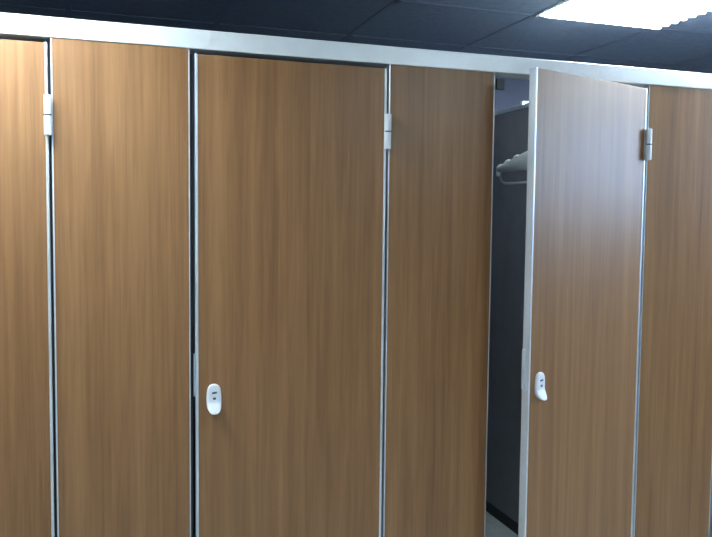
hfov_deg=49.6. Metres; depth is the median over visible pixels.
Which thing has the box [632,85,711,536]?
panel
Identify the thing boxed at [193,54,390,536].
door
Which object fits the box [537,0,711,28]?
ceiling light
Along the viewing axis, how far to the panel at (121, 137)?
2.23 m
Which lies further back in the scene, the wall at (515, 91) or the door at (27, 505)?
the wall at (515, 91)
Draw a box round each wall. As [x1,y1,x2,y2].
[47,43,528,536]
[486,101,528,534]
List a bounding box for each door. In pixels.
[0,39,54,536]
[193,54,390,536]
[518,67,651,536]
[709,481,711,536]
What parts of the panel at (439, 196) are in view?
edge trim, edge trim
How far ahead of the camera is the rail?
2.36 m
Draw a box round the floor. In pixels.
[193,511,517,536]
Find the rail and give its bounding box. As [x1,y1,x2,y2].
[0,12,711,89]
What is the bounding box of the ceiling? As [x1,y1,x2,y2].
[0,0,711,73]
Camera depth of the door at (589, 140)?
2.60 m
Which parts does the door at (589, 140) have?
latch plate, edge trim, edge trim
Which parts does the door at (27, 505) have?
edge trim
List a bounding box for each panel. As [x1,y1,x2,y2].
[48,38,192,536]
[381,64,494,536]
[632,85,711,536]
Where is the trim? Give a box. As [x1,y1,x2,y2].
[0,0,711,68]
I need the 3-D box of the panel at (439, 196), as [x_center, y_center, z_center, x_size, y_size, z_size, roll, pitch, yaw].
[0.271,0.349,2.575,0.390,2.000,0.027,-1,4,-18]
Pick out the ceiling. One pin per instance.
(403, 21)
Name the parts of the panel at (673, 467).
edge trim, edge trim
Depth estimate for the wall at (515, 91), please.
3.65 m
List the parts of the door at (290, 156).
latch plate, edge trim, edge trim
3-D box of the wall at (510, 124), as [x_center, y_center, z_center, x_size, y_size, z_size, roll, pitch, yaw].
[0.856,0.260,3.488,0.040,2.072,1.238,-1,4,-18]
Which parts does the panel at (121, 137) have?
edge trim, edge trim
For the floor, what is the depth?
3.78 m
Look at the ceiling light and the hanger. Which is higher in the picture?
the ceiling light
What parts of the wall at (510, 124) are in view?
rail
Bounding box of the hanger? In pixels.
[496,151,527,183]

